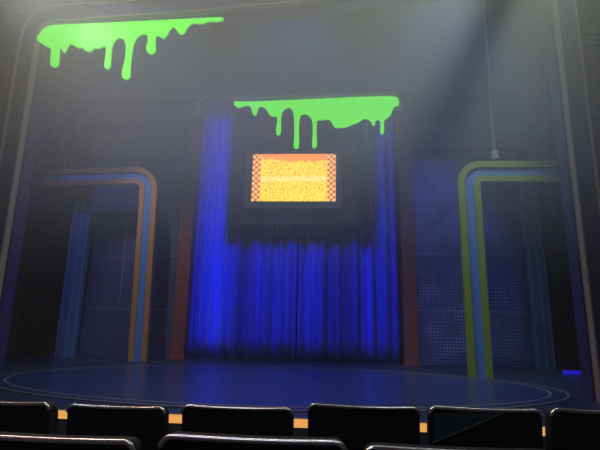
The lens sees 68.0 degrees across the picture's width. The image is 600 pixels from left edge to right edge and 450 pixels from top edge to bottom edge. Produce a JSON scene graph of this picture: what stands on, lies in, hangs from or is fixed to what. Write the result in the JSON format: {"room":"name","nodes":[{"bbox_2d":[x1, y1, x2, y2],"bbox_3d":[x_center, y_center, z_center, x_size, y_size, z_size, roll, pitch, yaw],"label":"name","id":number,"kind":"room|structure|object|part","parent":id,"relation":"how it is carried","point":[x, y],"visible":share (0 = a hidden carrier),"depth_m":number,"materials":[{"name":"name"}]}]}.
{"room":"theater auditorium","nodes":[
{"label":"theater auditorium","id":0,"kind":"room"},
{"bbox_2d":[5,45,78,356],"bbox_3d":[-10.824,-3.875,9.243,0.100,16.000,21.000,0,-12,4],"label":"wall","id":1,"kind":"structure","parent":0,"point":[56,80],"depth_m":17.46,"materials":[{"name":"black paint"}]},
{"bbox_2d":[0,353,599,449],"bbox_3d":[-0.201,4.507,12.082,20.800,0.800,10.567,0,-12,4],"label":"floor","id":2,"kind":"structure","parent":0,"point":[571,384],"depth_m":13.72,"materials":[{"name":"paint"}]},
{"bbox_2d":[15,110,77,356],"bbox_3d":[-9.513,0.056,16.810,1.126,9.492,0.143,0,-12,4],"label":"drape","id":3,"kind":"object","parent":2,"relation":"on","point":[37,300],"visible":0.91,"depth_m":16.66,"materials":[{"name":"black fabric"}]},
{"bbox_2d":[58,409,66,418],"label":"light","id":4,"kind":"object","parent":2,"relation":"attached to","point":[62,414],"depth_m":7.22,"materials":[{"name":"brown plastic"}]},
{"bbox_2d":[54,203,94,357],"bbox_3d":[-8.412,1.977,16.653,0.677,5.728,0.280,0,-12,4],"label":"pilaster","id":5,"kind":"object","parent":2,"relation":"on","point":[82,218],"visible":1,"depth_m":16.53,"materials":[{"name":"blue"}]},
{"bbox_2d":[38,167,157,361],"bbox_3d":[-7.522,1.290,16.050,4.570,6.986,0.170,-1,-12,4],"label":"arch","id":6,"kind":"object","parent":2,"relation":"on","point":[139,337],"visible":0.99,"depth_m":16.15,"materials":[{"name":"orange metal"}]},
{"bbox_2d":[77,161,184,357],"bbox_3d":[-6.505,0.920,17.322,3.742,8.124,0.085,0,-12,4],"label":"wall panel","id":7,"kind":"object","parent":2,"relation":"on","point":[104,331],"visible":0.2,"depth_m":17.18,"materials":[{"name":"blue metal"}]},
{"bbox_3d":[-6.814,1.200,17.252,0.024,3.512,0.024,0,-12,4],"label":"seam post","id":8,"kind":"part","parent":7,"relation":"part of","materials":[{"name":"blue"}]},
{"bbox_3d":[-6.550,3.173,16.845,3.742,0.024,0.062,0,-12,4],"label":"seam rail","id":9,"kind":"part","parent":7,"relation":"part of","materials":[{"name":"blue"}]},
{"bbox_3d":[-6.511,1.214,17.261,3.742,0.024,0.062,0,-12,4],"label":"seam rail","id":10,"kind":"part","parent":7,"relation":"part of","materials":[{"name":"blue"}]},
{"bbox_2d":[169,413,181,422],"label":"light","id":11,"kind":"object","parent":2,"relation":"attached to","point":[177,418],"depth_m":7.08,"materials":[{"name":"brown"}]},
{"bbox_2d":[188,107,297,359],"bbox_3d":[-2.168,-0.116,17.806,4.221,10.530,0.579,0,-12,4],"label":"stage curtain","id":12,"kind":"object","parent":2,"relation":"on","point":[244,288],"visible":0.62,"depth_m":17.36,"materials":[{"name":"blue fabric"}]},
{"bbox_2d":[0,365,569,411],"bbox_3d":[-0.696,3.807,10.813,13.512,0.024,6.968,0,-12,4],"label":"platform","id":13,"kind":"object","parent":2,"relation":"on","point":[176,386],"visible":0.88,"depth_m":9.85,"materials":[{"name":"paint"}]},
{"bbox_2d":[168,92,420,365],"bbox_3d":[-0.162,-0.130,16.954,8.912,10.298,0.650,0,-12,4],"label":"arch","id":14,"kind":"object","parent":2,"relation":"on","point":[182,298],"visible":0.91,"depth_m":16.85,"materials":[{"name":"red paint"}]},
{"bbox_2d":[91,133,186,161],"bbox_3d":[-6.465,-3.139,17.960,3.814,1.113,0.310,0,-12,4],"label":"header beam","id":15,"kind":"structure","parent":14,"relation":"attached to","point":[107,147],"depth_m":17.83,"materials":[{"name":"grey"}]},
{"bbox_3d":[-0.077,-4.818,17.833,8.197,0.760,0.420,0,-12,4],"label":"header trim","id":16,"kind":"part","parent":14,"relation":"part of","materials":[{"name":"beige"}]},
{"bbox_2d":[411,122,527,151],"bbox_3d":[6.477,-3.391,17.144,4.254,1.084,0.310,0,-12,4],"label":"header beam","id":17,"kind":"structure","parent":14,"relation":"attached to","point":[468,136],"depth_m":17.02,"materials":[{"name":"grey"}]},
{"bbox_3d":[-2.146,-4.785,17.811,0.024,0.355,0.024,0,-12,4],"label":"cable","id":18,"kind":"object","parent":14,"relation":"hanging from","visible":0},
{"bbox_2d":[230,109,357,224],"bbox_3d":[-0.195,-2.307,17.150,4.809,4.680,0.100,0,-12,4],"label":"surround","id":19,"kind":"object","parent":18,"relation":"hanging from","point":[258,132],"visible":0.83,"depth_m":17.18,"materials":[{"name":"black"}]},
{"bbox_2d":[243,150,341,208],"bbox_3d":[-0.265,-1.722,16.798,3.682,2.261,0.152,0,-12,4],"label":"video screen","id":20,"kind":"object","parent":19,"relation":"attached to","point":[296,179],"visible":1,"depth_m":16.71,"materials":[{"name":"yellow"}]},
{"bbox_2d":[234,96,398,148],"bbox_3d":[0.584,-3.977,17.322,6.492,2.140,0.060,0,-12,4],"label":"decoration","id":21,"kind":"object","parent":19,"relation":"attached to","point":[342,112],"visible":1,"depth_m":17.34,"materials":[{"name":"green"}]},
{"bbox_2d":[0,0,599,401],"bbox_3d":[-0.368,-1.530,10.621,13.923,10.395,0.560,0,-12,4],"label":"arch","id":22,"kind":"object","parent":2,"relation":"on","point":[579,180],"visible":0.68,"depth_m":10.73,"materials":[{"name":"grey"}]},
{"bbox_2d":[37,17,223,79],"bbox_3d":[-4.369,-4.440,11.256,4.838,1.669,0.060,0,-12,4],"label":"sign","id":23,"kind":"object","parent":22,"relation":"attached to","point":[89,37],"visible":1,"depth_m":11.33,"materials":[{"name":"green"}]},
{"bbox_3d":[-0.380,-1.570,10.436,13.923,10.395,0.180,0,-12,4],"label":"trim","id":24,"kind":"part","parent":22,"relation":"part of","materials":[{"name":"metal"}]},
{"bbox_2d":[294,417,307,427],"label":"light","id":25,"kind":"object","parent":2,"relation":"attached to","point":[298,422],"depth_m":6.94,"materials":[{"name":"brown"}]},
{"bbox_2d":[297,109,402,363],"bbox_3d":[2.004,-0.095,17.514,4.068,10.530,0.593,0,-12,4],"label":"stage curtain","id":26,"kind":"object","parent":2,"relation":"on","point":[349,288],"visible":0.59,"depth_m":17.09,"materials":[{"name":"blue fabric"}]},
{"bbox_2d":[420,422,426,431],"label":"light","id":27,"kind":"object","parent":2,"relation":"attached to","point":[423,425],"depth_m":6.82,"materials":[{"name":"brown"}]},
{"bbox_2d":[412,151,534,367],"bbox_3d":[6.298,1.029,16.438,4.022,8.045,0.085,0,-12,4],"label":"wall panel","id":28,"kind":"object","parent":2,"relation":"on","point":[441,326],"visible":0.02,"depth_m":16.32,"materials":[{"name":"blue metal"}]},
{"bbox_3d":[6.298,1.084,16.428,4.022,0.024,0.062,0,-12,4],"label":"seam rail","id":29,"kind":"part","parent":28,"relation":"part of","materials":[{"name":"blue metal"}]},
{"bbox_3d":[6.257,3.114,15.996,4.022,0.024,0.062,0,-12,4],"label":"seam rail","id":30,"kind":"part","parent":28,"relation":"part of","materials":[{"name":"blue"}]},
{"bbox_2d":[457,161,559,378],"bbox_3d":[6.514,1.172,13.066,3.437,6.395,0.170,0,-12,4],"label":"arch","id":31,"kind":"object","parent":2,"relation":"on","point":[472,248],"visible":0.94,"depth_m":13.25,"materials":[{"name":"green paint"}]},
{"bbox_2d":[517,183,555,370],"bbox_3d":[8.265,1.385,15.658,0.626,7.126,0.280,0,-12,4],"label":"pilaster","id":32,"kind":"object","parent":2,"relation":"on","point":[539,304],"visible":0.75,"depth_m":15.45,"materials":[{"name":"blue"}]},
{"bbox_2d":[534,104,579,369],"bbox_3d":[9.452,0.162,15.525,1.673,9.492,0.146,0,-12,4],"label":"drape","id":33,"kind":"object","parent":2,"relation":"on","point":[563,307],"visible":0.38,"depth_m":15.39,"materials":[{"name":"black fabric"}]},
{"bbox_2d":[559,370,580,374],"bbox_3d":[8.404,4.574,13.822,0.600,0.130,0.175,0,-12,4],"label":"floor light","id":34,"kind":"object","parent":2,"relation":"on","point":[566,372],"visible":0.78,"depth_m":13.75,"materials":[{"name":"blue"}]},
{"bbox_2d":[0,0,599,185],"bbox_3d":[-0.234,-3.817,10.927,20.800,15.000,0.100,0,-12,4],"label":"wall","id":35,"kind":"structure","parent":0,"point":[31,6],"depth_m":11.12,"materials":[{"name":"black paint"}]},
{"bbox_2d":[0,4,599,170],"bbox_3d":[-0.215,-5.023,11.107,20.800,10.235,0.049,0,-12,4],"label":"trim","id":36,"kind":"structure","parent":35,"relation":"attached to","point":[3,5],"depth_m":10.65,"materials":[{"name":"black"}]},
{"bbox_2d":[46,96,558,365],"bbox_3d":[0.297,-2.126,18.831,20.800,15.000,0.100,0,-12,4],"label":"wall","id":37,"kind":"structure","parent":0,"point":[130,116],"depth_m":19.04,"materials":[{"name":"black paint"}]},
{"bbox_2d":[63,0,550,101],"bbox_3d":[0.313,-7.399,18.646,20.600,4.562,0.100,0,-12,4],"label":"wall header","id":38,"kind":"structure","parent":0,"point":[432,49],"depth_m":18.47,"materials":[{"name":"grey paint"}]},
{"bbox_3d":[-0.241,-11.691,10.204,20.800,0.100,21.000,0,-12,4],"label":"ceiling","id":39,"kind":"structure","parent":0,"visible":0},
{"bbox_2d":[482,0,498,159],"bbox_3d":[6.365,-6.176,15.207,0.250,8.308,0.200,0,-12,4],"label":"lamp","id":40,"kind":"object","parent":39,"relation":"hanging from","point":[494,154],"visible":1,"depth_m":14.82,"materials":[{"name":"grey metal"}]},
{"bbox_3d":[-0.837,2.406,2.616,20.800,1.350,12.000,0,-12,4],"label":"floor","id":41,"kind":"structure","parent":0,"visible":0},
{"bbox_2d":[0,401,57,433],"bbox_3d":[-1.320,1.280,2.150,0.481,0.908,0.583,0,-12,4],"label":"seat","id":42,"kind":"object","parent":41,"relation":"on","point":[15,416],"visible":0.74,"depth_m":1.98,"materials":[{"name":"black fabric"}]},
{"bbox_2d":[0,432,141,449],"bbox_3d":[-0.651,1.055,1.343,0.486,0.910,0.583,0,-12,4],"label":"seat","id":43,"kind":"object","parent":41,"relation":"on","point":[8,440],"visible":1,"depth_m":1.18,"materials":[{"name":"black"}]},
{"bbox_2d":[66,403,168,449],"bbox_3d":[-0.787,1.284,2.113,0.447,0.906,0.583,0,-12,4],"label":"seat","id":44,"kind":"object","parent":41,"relation":"on","point":[149,424],"visible":0.83,"depth_m":1.95,"materials":[{"name":"black"}]},
{"bbox_2d":[181,404,293,436],"bbox_3d":[-0.257,1.281,2.078,0.490,0.920,0.583,0,-12,4],"label":"seat","id":45,"kind":"object","parent":41,"relation":"on","point":[201,418],"visible":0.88,"depth_m":1.91,"materials":[{"name":"black"}]},
{"bbox_2d":[158,431,346,449],"bbox_3d":[-0.111,1.050,1.308,0.486,0.927,0.583,0,-12,4],"label":"seat","id":46,"kind":"object","parent":41,"relation":"on","point":[179,440],"visible":1,"depth_m":1.15,"materials":[{"name":"black"}]},
{"bbox_2d":[307,403,420,449],"bbox_3d":[0.275,1.273,2.044,0.477,0.941,0.583,0,-12,4],"label":"seat","id":47,"kind":"object","parent":41,"relation":"on","point":[356,426],"visible":0.93,"depth_m":1.88,"materials":[{"name":"black"}]},
{"bbox_2d":[364,442,542,449],"bbox_3d":[0.405,1.056,1.272,0.486,0.918,0.583,0,-12,4],"label":"seat","id":48,"kind":"object","parent":41,"relation":"on","point":[373,445],"visible":1,"depth_m":1.14,"materials":[{"name":"black"}]},
{"bbox_2d":[427,405,543,448],"bbox_3d":[0.771,1.273,2.011,0.464,0.947,0.583,0,-12,4],"label":"seat","id":49,"kind":"object","parent":41,"relation":"on","point":[454,426],"visible":0.98,"depth_m":1.84,"materials":[{"name":"black"}]},
{"bbox_2d":[545,407,599,449],"bbox_3d":[1.261,1.272,1.978,0.473,0.953,0.583,0,-12,4],"label":"seat","id":50,"kind":"object","parent":41,"relation":"on","point":[565,428],"visible":1,"depth_m":1.82,"materials":[{"name":"black"}]}
]}

